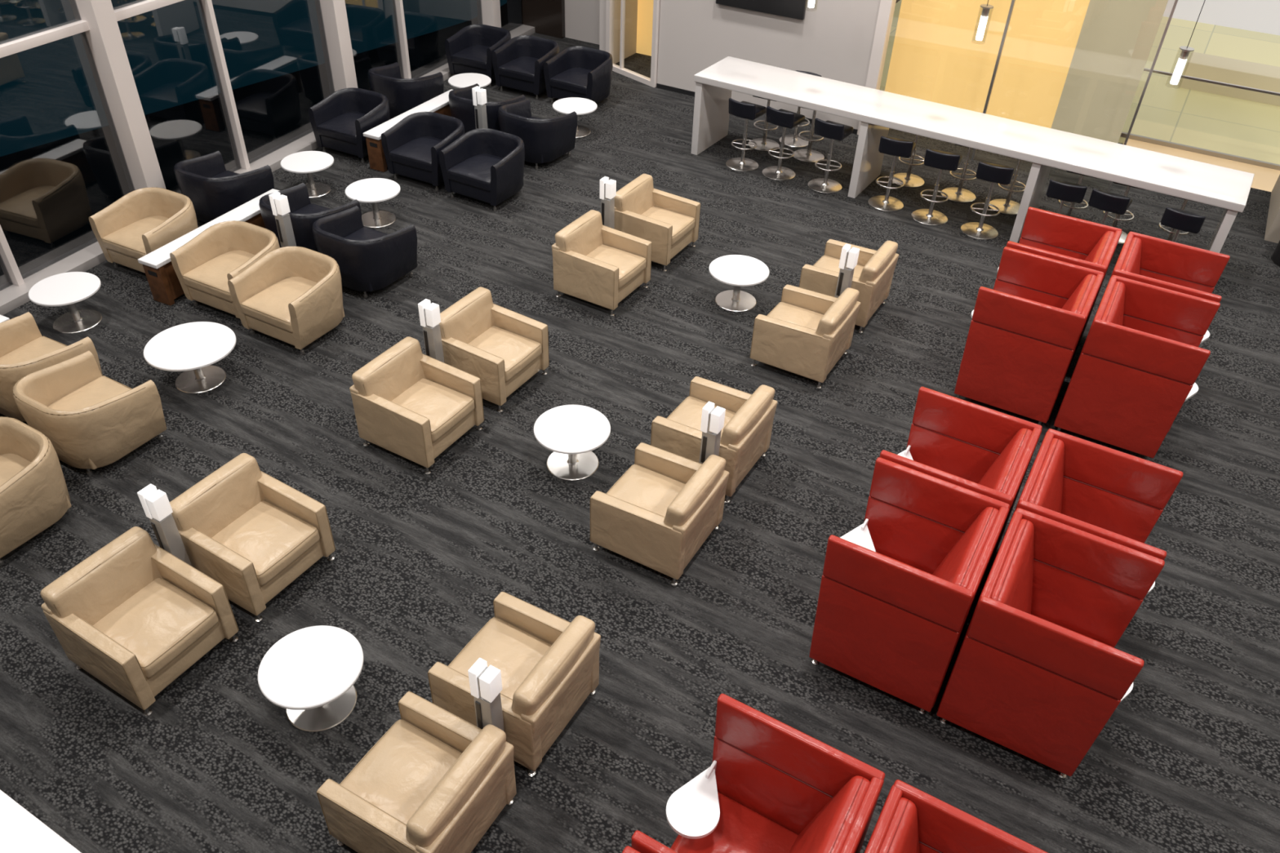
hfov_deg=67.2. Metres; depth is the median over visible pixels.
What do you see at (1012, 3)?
trim
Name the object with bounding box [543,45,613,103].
tub chair
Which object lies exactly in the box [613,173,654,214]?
cushion
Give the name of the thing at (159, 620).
seat cushion
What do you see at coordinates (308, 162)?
round coffee table
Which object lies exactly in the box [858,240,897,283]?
cushion
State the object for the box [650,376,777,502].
armchair
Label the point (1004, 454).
cushion
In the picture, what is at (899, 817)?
cushion
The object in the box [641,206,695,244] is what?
seat cushion
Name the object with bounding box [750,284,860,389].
armchair
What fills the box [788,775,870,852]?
cushion
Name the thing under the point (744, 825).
seat cushion
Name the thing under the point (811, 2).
pendant lamp
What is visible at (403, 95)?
tub chair
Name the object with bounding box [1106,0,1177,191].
trim
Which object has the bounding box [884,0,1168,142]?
wall
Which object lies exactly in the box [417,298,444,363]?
lamp
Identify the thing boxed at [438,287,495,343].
cushion
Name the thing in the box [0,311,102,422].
tub chair
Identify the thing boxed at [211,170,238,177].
seat cushion
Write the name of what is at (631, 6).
wall
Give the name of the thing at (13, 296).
sill
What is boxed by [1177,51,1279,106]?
bench
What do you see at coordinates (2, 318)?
console table
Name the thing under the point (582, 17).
wall
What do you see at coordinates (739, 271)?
round coffee table
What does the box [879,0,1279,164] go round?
wall
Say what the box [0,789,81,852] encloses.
balcony ledge
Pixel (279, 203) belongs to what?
lamp
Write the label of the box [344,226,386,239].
seat cushion
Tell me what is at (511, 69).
seat cushion
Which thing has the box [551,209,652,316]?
armchair
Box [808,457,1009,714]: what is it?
chair
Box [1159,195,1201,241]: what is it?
bar stool
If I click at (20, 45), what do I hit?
transom
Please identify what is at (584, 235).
cushion
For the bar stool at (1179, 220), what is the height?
0.950 m
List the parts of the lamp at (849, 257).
outlet panel, post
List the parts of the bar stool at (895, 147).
plate, backrest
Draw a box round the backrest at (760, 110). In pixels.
[728,101,766,119]
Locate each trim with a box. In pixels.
[857,0,896,134]
[970,0,1015,159]
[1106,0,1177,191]
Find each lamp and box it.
[137,484,191,566]
[268,191,296,247]
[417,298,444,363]
[467,657,504,731]
[471,85,487,128]
[600,176,616,229]
[698,401,725,463]
[808,0,814,8]
[834,244,859,297]
[975,0,993,40]
[1169,0,1205,84]
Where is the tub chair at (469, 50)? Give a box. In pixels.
[444,24,511,86]
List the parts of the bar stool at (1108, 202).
backrest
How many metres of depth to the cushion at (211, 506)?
7.00 m
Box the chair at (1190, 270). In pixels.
[1111,231,1230,343]
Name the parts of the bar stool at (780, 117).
plate, backrest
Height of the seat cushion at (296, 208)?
0.205 m
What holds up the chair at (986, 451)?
on the floor
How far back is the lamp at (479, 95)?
12.72 m
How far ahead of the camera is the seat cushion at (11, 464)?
7.55 m
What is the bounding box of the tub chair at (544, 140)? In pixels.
[497,98,577,168]
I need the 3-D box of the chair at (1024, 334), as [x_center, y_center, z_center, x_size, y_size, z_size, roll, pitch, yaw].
[3.592,-0.854,9.101,0.995,1.235,0.951,21,42,22]
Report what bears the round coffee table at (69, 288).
on the floor
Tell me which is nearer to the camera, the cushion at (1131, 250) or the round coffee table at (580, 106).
the cushion at (1131, 250)
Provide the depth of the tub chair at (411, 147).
12.58 m
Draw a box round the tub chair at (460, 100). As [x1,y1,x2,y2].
[448,83,525,133]
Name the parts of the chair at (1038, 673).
leg, panel, panel, panel, leg, panel, panel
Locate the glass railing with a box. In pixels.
[1120,67,1279,170]
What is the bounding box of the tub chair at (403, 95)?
[368,62,444,118]
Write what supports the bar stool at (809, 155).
on the floor
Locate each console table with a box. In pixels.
[0,315,9,323]
[137,188,279,305]
[363,88,452,172]
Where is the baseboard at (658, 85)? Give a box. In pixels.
[656,83,857,134]
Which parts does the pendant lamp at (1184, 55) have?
cord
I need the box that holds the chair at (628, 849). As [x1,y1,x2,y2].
[622,845,640,852]
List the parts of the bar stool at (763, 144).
plate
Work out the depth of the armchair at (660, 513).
7.30 m
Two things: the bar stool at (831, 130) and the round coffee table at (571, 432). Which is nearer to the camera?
the round coffee table at (571, 432)
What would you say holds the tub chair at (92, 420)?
on the floor
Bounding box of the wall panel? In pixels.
[522,0,564,38]
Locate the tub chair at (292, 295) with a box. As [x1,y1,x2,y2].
[227,245,344,354]
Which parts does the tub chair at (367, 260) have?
leg, rail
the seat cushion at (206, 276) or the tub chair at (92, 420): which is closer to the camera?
the tub chair at (92, 420)
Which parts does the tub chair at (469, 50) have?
rail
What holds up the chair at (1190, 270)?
on the floor
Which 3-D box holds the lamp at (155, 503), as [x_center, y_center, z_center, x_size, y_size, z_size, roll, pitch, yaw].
[-3.286,0.846,6.763,0.150,1.045,0.114,21,42,22]
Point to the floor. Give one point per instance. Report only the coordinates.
(1188, 761)
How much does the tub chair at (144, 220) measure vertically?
0.712 m
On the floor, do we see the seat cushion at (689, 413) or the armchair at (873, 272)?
the armchair at (873, 272)
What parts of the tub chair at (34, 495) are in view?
leg, rail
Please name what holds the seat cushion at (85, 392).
on the tub chair at (92, 420)
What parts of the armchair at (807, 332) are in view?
leg, arm, arm, leg, frame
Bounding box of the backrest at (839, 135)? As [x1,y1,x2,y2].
[813,120,853,141]
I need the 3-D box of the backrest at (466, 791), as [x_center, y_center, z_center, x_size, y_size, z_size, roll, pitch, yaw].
[-1.020,2.036,5.343,0.230,0.438,0.732,21,42,22]
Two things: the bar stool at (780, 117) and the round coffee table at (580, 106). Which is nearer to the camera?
the bar stool at (780, 117)
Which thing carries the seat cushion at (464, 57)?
on the tub chair at (469, 50)
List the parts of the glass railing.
rail, rail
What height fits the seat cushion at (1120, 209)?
0.113 m
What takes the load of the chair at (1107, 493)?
on the floor
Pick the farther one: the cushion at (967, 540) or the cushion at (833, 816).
the cushion at (967, 540)
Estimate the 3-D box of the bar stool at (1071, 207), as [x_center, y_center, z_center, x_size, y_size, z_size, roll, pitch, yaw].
[5.498,-2.979,12.096,0.460,0.950,0.482,20,42,21]
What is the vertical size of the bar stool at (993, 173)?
0.950 m
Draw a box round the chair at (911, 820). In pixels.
[864,779,1047,852]
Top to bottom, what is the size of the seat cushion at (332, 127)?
0.205 m
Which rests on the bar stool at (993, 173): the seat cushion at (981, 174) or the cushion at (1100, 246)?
the seat cushion at (981, 174)
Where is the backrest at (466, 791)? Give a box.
[405,724,506,847]
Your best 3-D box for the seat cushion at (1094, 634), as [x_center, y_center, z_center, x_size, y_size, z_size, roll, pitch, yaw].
[2.664,1.616,6.332,0.760,0.198,0.820,21,42,22]
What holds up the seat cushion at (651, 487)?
on the armchair at (660, 513)
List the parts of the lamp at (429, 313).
outlet panel, post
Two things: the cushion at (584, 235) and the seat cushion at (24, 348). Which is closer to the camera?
the seat cushion at (24, 348)
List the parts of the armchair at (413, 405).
frame, leg, arm, leg, arm, frame, leg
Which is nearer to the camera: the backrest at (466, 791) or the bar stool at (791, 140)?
the backrest at (466, 791)
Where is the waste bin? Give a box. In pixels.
[1271,240,1279,266]
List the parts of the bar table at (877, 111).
leg panel, leg panel, leg panel, leg panel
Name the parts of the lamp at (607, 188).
outlet panel, post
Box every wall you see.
[564,0,599,44]
[599,0,637,63]
[635,0,653,56]
[657,0,880,129]
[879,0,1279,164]
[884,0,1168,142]
[1162,0,1279,35]
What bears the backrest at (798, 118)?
on the bar stool at (780, 117)
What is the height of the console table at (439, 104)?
0.500 m
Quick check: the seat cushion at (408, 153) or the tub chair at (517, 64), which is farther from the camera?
the tub chair at (517, 64)
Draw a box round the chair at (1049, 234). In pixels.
[997,206,1121,363]
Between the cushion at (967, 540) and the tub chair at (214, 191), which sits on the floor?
the tub chair at (214, 191)
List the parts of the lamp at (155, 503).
outlet panel, post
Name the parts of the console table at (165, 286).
panel, panel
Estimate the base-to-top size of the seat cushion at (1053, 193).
0.113 m
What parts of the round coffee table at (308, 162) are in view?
plate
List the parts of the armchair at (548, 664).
arm, leg, arm, frame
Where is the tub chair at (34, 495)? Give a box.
[0,416,71,566]
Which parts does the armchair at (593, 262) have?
frame, arm, leg, arm, frame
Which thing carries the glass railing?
on the floor
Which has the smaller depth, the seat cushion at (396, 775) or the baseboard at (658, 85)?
the seat cushion at (396, 775)
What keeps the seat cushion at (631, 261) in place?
on the armchair at (593, 262)
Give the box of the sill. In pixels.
[0,24,534,315]
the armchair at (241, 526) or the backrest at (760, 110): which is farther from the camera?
the backrest at (760, 110)
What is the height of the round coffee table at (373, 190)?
0.400 m
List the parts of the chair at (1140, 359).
panel, panel, panel, panel, panel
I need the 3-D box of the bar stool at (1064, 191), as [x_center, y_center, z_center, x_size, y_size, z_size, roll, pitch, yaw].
[4.994,-2.525,11.500,0.460,0.950,0.482,18,41,19]
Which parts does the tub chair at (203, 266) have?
leg, rail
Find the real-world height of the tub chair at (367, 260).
0.712 m
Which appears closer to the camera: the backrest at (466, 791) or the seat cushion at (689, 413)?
the backrest at (466, 791)
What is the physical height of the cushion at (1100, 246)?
0.823 m
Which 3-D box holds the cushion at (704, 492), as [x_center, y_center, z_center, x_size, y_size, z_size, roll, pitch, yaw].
[0.393,0.559,7.270,0.230,0.438,0.732,21,42,22]
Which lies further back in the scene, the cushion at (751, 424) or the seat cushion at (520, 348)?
the seat cushion at (520, 348)
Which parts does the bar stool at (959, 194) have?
plate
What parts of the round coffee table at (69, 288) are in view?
plate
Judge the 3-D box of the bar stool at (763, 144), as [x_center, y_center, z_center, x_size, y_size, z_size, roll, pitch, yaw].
[1.832,-4.495,13.811,0.460,0.950,0.482,20,42,21]
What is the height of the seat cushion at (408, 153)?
0.205 m
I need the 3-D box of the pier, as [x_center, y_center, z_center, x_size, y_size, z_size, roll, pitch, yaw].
[8.562,-5.505,10.567,0.250,7.000,1.700,21,42,22]
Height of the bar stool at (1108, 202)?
0.950 m
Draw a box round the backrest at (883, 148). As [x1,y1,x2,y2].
[879,137,915,157]
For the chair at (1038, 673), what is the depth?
6.00 m
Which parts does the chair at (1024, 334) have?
panel, panel, panel, panel, panel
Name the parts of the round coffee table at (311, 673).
plate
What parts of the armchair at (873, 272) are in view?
arm, arm, leg, frame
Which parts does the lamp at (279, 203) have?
outlet panel, post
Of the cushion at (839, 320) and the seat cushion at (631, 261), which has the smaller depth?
the cushion at (839, 320)
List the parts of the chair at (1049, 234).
panel, panel, panel, panel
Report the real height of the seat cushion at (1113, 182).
0.113 m
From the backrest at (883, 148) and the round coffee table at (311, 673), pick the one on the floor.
the round coffee table at (311, 673)
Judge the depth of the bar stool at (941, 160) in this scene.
12.09 m
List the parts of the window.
thin mullion, thick mullion, thin mullion, thick mullion, thin mullion, thick mullion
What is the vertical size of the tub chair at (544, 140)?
0.712 m
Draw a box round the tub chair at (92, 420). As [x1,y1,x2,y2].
[12,351,166,475]
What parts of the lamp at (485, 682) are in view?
outlet panel, post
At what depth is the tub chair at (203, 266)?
10.02 m
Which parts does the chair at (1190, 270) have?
panel, panel, panel, panel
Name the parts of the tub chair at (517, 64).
rail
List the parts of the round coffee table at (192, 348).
plate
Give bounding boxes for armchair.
[40,526,239,715]
[169,453,335,622]
[316,691,516,852]
[349,336,484,475]
[427,591,600,777]
[438,287,549,412]
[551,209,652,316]
[590,442,728,586]
[613,173,700,271]
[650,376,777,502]
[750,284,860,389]
[799,239,898,333]
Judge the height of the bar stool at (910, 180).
0.950 m
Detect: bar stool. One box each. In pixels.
[725,97,766,171]
[747,95,779,151]
[762,106,804,180]
[779,70,822,147]
[793,106,824,162]
[808,117,853,193]
[867,136,915,211]
[892,134,924,187]
[911,148,961,226]
[941,143,976,203]
[960,161,1014,239]
[988,159,1027,215]
[1045,179,1087,213]
[1057,170,1095,216]
[1088,188,1132,224]
[1103,182,1143,244]
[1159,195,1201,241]
[1160,207,1205,242]
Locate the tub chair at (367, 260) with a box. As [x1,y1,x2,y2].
[312,205,417,297]
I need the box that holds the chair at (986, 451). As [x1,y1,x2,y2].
[880,386,1042,609]
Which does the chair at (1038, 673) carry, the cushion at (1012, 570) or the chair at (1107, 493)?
the cushion at (1012, 570)
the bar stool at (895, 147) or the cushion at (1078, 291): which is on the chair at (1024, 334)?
the cushion at (1078, 291)
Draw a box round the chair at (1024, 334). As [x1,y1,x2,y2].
[954,246,1104,425]
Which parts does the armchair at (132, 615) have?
frame, arm, leg, frame, arm, leg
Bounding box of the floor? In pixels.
[0,32,1279,852]
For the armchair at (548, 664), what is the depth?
6.04 m
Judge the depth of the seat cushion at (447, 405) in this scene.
8.32 m
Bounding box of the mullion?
[619,0,625,68]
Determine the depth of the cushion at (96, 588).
6.36 m
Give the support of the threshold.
on the floor
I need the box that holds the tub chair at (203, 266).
[169,220,279,323]
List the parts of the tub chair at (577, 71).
rail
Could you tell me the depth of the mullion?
15.94 m
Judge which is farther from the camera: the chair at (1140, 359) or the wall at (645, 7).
the wall at (645, 7)
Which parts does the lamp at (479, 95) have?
outlet panel, post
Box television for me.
[715,0,806,19]
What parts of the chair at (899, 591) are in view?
leg, panel, panel, panel, leg, panel, panel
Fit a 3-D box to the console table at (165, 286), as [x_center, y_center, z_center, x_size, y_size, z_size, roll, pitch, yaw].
[-4.642,-2.027,10.739,0.260,0.500,1.960,18,41,19]
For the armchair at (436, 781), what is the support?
on the floor
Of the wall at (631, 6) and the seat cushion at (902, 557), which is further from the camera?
the wall at (631, 6)
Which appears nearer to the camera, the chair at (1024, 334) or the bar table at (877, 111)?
the chair at (1024, 334)
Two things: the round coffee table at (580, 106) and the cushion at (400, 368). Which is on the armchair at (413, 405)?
the cushion at (400, 368)
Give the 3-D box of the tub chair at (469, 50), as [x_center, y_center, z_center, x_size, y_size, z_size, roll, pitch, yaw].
[-2.584,-6.103,15.793,0.894,0.712,0.810,18,41,19]
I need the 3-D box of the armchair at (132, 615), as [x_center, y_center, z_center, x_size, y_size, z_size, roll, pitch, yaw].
[-3.330,1.273,6.447,0.814,0.768,0.775,22,42,22]
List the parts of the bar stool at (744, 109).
backrest, plate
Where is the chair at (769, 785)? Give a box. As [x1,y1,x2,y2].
[631,693,884,852]
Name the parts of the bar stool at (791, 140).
plate, backrest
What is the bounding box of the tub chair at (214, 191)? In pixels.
[173,151,274,222]
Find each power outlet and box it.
[147,270,157,277]
[369,142,377,147]
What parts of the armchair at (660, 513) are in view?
leg, arm, leg, arm, frame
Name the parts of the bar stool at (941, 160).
plate, backrest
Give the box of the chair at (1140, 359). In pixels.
[1053,275,1220,460]
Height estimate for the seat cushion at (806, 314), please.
0.202 m
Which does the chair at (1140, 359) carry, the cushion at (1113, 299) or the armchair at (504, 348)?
the cushion at (1113, 299)
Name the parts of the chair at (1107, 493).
panel, panel, panel, panel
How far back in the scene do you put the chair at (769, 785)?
5.13 m
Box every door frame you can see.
[605,0,614,60]
[649,0,660,87]
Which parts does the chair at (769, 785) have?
panel, panel, panel, panel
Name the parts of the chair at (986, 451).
panel, panel, panel, panel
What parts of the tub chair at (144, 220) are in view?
leg, rail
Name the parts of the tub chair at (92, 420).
leg, rail, leg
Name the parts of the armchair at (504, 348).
arm, leg, arm, frame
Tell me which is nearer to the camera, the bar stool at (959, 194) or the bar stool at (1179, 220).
the bar stool at (1179, 220)
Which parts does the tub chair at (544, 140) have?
rail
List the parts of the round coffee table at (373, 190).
plate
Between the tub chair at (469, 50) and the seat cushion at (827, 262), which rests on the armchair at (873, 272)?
the seat cushion at (827, 262)
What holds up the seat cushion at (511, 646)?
on the armchair at (548, 664)
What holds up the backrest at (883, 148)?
on the bar stool at (895, 147)
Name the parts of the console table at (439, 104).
panel, panel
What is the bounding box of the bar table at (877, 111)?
[690,56,1254,253]
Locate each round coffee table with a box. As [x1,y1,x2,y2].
[28,271,102,333]
[143,321,235,393]
[257,625,363,732]
[280,151,333,198]
[345,177,400,227]
[448,72,491,88]
[533,404,610,480]
[552,97,597,137]
[708,254,768,311]
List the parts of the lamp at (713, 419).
outlet panel, post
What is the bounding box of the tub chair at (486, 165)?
[439,128,524,210]
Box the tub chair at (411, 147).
[381,111,464,191]
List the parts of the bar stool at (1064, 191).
backrest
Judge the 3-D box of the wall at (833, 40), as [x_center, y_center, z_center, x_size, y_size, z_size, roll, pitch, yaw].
[1.934,-7.781,13.084,3.480,7.000,0.160,21,42,22]
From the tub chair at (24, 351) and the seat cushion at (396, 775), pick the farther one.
the tub chair at (24, 351)
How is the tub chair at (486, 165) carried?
on the floor
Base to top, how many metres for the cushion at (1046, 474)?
0.823 m
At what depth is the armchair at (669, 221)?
11.09 m
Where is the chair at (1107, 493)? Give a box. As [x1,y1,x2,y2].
[1014,428,1183,594]
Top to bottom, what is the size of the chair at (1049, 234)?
1.235 m
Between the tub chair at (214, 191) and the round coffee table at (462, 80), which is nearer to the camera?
the tub chair at (214, 191)
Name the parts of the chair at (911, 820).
panel, panel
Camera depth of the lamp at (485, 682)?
5.46 m
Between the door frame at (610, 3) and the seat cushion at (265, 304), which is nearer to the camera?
the seat cushion at (265, 304)
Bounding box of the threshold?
[612,63,650,85]
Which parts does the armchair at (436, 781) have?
leg, arm, arm, frame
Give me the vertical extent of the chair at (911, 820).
1.235 m
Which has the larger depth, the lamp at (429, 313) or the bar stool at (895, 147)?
the bar stool at (895, 147)
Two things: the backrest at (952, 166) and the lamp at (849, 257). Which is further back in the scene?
the backrest at (952, 166)
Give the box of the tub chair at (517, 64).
[491,35,559,99]
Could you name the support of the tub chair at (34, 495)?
on the floor
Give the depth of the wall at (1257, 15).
19.65 m
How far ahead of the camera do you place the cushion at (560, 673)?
5.86 m
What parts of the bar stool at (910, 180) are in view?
plate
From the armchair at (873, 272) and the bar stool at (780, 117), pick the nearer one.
the armchair at (873, 272)
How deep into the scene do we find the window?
11.18 m
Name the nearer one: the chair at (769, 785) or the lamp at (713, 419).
the chair at (769, 785)
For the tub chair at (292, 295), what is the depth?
9.58 m
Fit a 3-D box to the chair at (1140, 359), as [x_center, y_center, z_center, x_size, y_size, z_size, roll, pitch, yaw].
[4.500,-0.503,8.706,0.995,1.235,0.951,21,42,22]
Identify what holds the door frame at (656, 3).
attached to the wall at (833, 40)
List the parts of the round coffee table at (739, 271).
plate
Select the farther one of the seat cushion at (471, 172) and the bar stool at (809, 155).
the bar stool at (809, 155)
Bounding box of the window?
[0,0,523,290]
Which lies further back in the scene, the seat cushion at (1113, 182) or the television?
the television
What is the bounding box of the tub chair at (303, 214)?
[258,182,361,251]
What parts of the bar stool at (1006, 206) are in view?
plate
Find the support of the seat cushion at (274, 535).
on the armchair at (241, 526)
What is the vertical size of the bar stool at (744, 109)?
0.950 m
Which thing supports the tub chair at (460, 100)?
on the floor
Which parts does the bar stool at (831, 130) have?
plate, backrest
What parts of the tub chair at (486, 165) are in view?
rail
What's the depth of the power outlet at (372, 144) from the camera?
12.77 m
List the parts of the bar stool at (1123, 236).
plate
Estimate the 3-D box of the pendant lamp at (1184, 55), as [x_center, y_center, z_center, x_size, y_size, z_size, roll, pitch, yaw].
[5.972,-5.718,9.096,0.156,4.999,0.156,21,42,22]
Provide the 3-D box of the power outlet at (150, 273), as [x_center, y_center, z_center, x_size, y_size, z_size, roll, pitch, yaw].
[-5.059,-1.588,9.997,0.120,0.050,0.006,18,41,19]
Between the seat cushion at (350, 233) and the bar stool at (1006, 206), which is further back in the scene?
the bar stool at (1006, 206)
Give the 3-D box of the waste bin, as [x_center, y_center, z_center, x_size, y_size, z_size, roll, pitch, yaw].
[7.960,-2.283,11.510,0.460,0.750,0.460,21,42,22]
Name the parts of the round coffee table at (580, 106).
plate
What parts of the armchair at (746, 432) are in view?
arm, leg, arm, frame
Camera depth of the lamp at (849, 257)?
9.57 m
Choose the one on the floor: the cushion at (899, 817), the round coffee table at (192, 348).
the round coffee table at (192, 348)
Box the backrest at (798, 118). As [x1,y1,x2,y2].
[766,108,804,128]
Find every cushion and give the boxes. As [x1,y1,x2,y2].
[0,336,66,364]
[0,453,31,485]
[40,526,161,625]
[48,376,130,410]
[92,577,218,678]
[102,215,168,259]
[169,453,266,537]
[182,250,254,302]
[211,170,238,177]
[212,500,319,586]
[240,276,316,333]
[292,204,329,213]
[316,111,366,144]
[340,720,461,824]
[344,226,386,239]
[351,336,425,400]
[389,136,442,172]
[391,377,474,441]
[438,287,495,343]
[447,153,502,191]
[448,617,551,699]
[451,44,490,70]
[468,325,542,381]
[497,56,538,83]
[511,615,595,715]
[549,67,592,94]
[555,209,604,255]
[586,244,646,288]
[607,464,685,516]
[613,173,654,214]
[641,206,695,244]
[663,454,725,527]
[667,396,735,435]
[670,791,798,852]
[720,384,774,446]
[768,302,823,329]
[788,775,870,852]
[813,255,864,277]
[815,287,859,336]
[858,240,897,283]
[875,551,932,574]
[879,797,919,852]
[932,506,998,588]
[976,161,1014,184]
[977,427,1031,493]
[991,519,1034,614]
[1028,438,1064,513]
[1031,613,1114,648]
[1046,179,1084,203]
[1062,274,1096,314]
[1066,170,1095,177]
[1084,231,1115,264]
[1088,189,1132,214]
[1101,281,1125,325]
[1112,182,1143,189]
[1120,237,1142,274]
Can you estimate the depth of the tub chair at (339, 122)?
13.16 m
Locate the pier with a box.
[1264,174,1279,243]
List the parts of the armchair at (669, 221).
arm, arm, frame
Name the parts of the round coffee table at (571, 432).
plate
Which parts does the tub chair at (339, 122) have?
rail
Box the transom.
[0,0,183,57]
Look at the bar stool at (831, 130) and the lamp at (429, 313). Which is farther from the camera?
the bar stool at (831, 130)
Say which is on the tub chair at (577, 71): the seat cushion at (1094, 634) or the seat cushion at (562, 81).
the seat cushion at (562, 81)
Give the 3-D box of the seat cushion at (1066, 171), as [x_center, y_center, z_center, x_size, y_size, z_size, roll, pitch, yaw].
[5.503,-3.208,11.902,0.400,0.113,0.380,20,42,21]
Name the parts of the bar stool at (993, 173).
plate, backrest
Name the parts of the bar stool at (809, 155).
plate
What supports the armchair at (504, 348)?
on the floor
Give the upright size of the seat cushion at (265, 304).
0.205 m
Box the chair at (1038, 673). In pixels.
[936,507,1164,778]
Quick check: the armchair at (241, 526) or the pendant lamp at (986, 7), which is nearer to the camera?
the armchair at (241, 526)
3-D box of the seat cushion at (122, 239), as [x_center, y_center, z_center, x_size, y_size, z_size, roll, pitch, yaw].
[-5.405,-2.089,10.653,0.700,0.205,0.720,19,41,20]
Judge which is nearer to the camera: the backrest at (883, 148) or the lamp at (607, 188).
the lamp at (607, 188)
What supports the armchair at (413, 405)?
on the floor
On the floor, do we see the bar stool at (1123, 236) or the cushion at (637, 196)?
the bar stool at (1123, 236)
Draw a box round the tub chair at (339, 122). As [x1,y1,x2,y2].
[307,87,390,163]
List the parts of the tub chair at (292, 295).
leg, rail, leg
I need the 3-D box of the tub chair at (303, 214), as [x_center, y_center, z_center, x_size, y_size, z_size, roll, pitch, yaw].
[-3.757,-2.276,10.927,0.894,0.712,0.810,20,42,21]
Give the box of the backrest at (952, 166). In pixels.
[924,149,961,171]
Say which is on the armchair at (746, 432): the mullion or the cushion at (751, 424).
the cushion at (751, 424)
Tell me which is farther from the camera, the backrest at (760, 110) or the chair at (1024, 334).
the backrest at (760, 110)
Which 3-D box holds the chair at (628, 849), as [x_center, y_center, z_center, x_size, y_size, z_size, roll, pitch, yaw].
[0.045,2.793,4.337,0.995,1.235,0.951,21,42,22]
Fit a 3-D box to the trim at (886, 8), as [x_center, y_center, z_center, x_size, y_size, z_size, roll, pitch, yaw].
[3.506,-7.171,12.399,0.160,7.000,0.200,21,42,22]
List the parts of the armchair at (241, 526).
arm, leg, frame, arm, leg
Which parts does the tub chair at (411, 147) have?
rail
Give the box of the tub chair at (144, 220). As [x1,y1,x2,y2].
[88,186,198,273]
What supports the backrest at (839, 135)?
on the bar stool at (831, 130)
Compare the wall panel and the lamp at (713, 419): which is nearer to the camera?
the lamp at (713, 419)

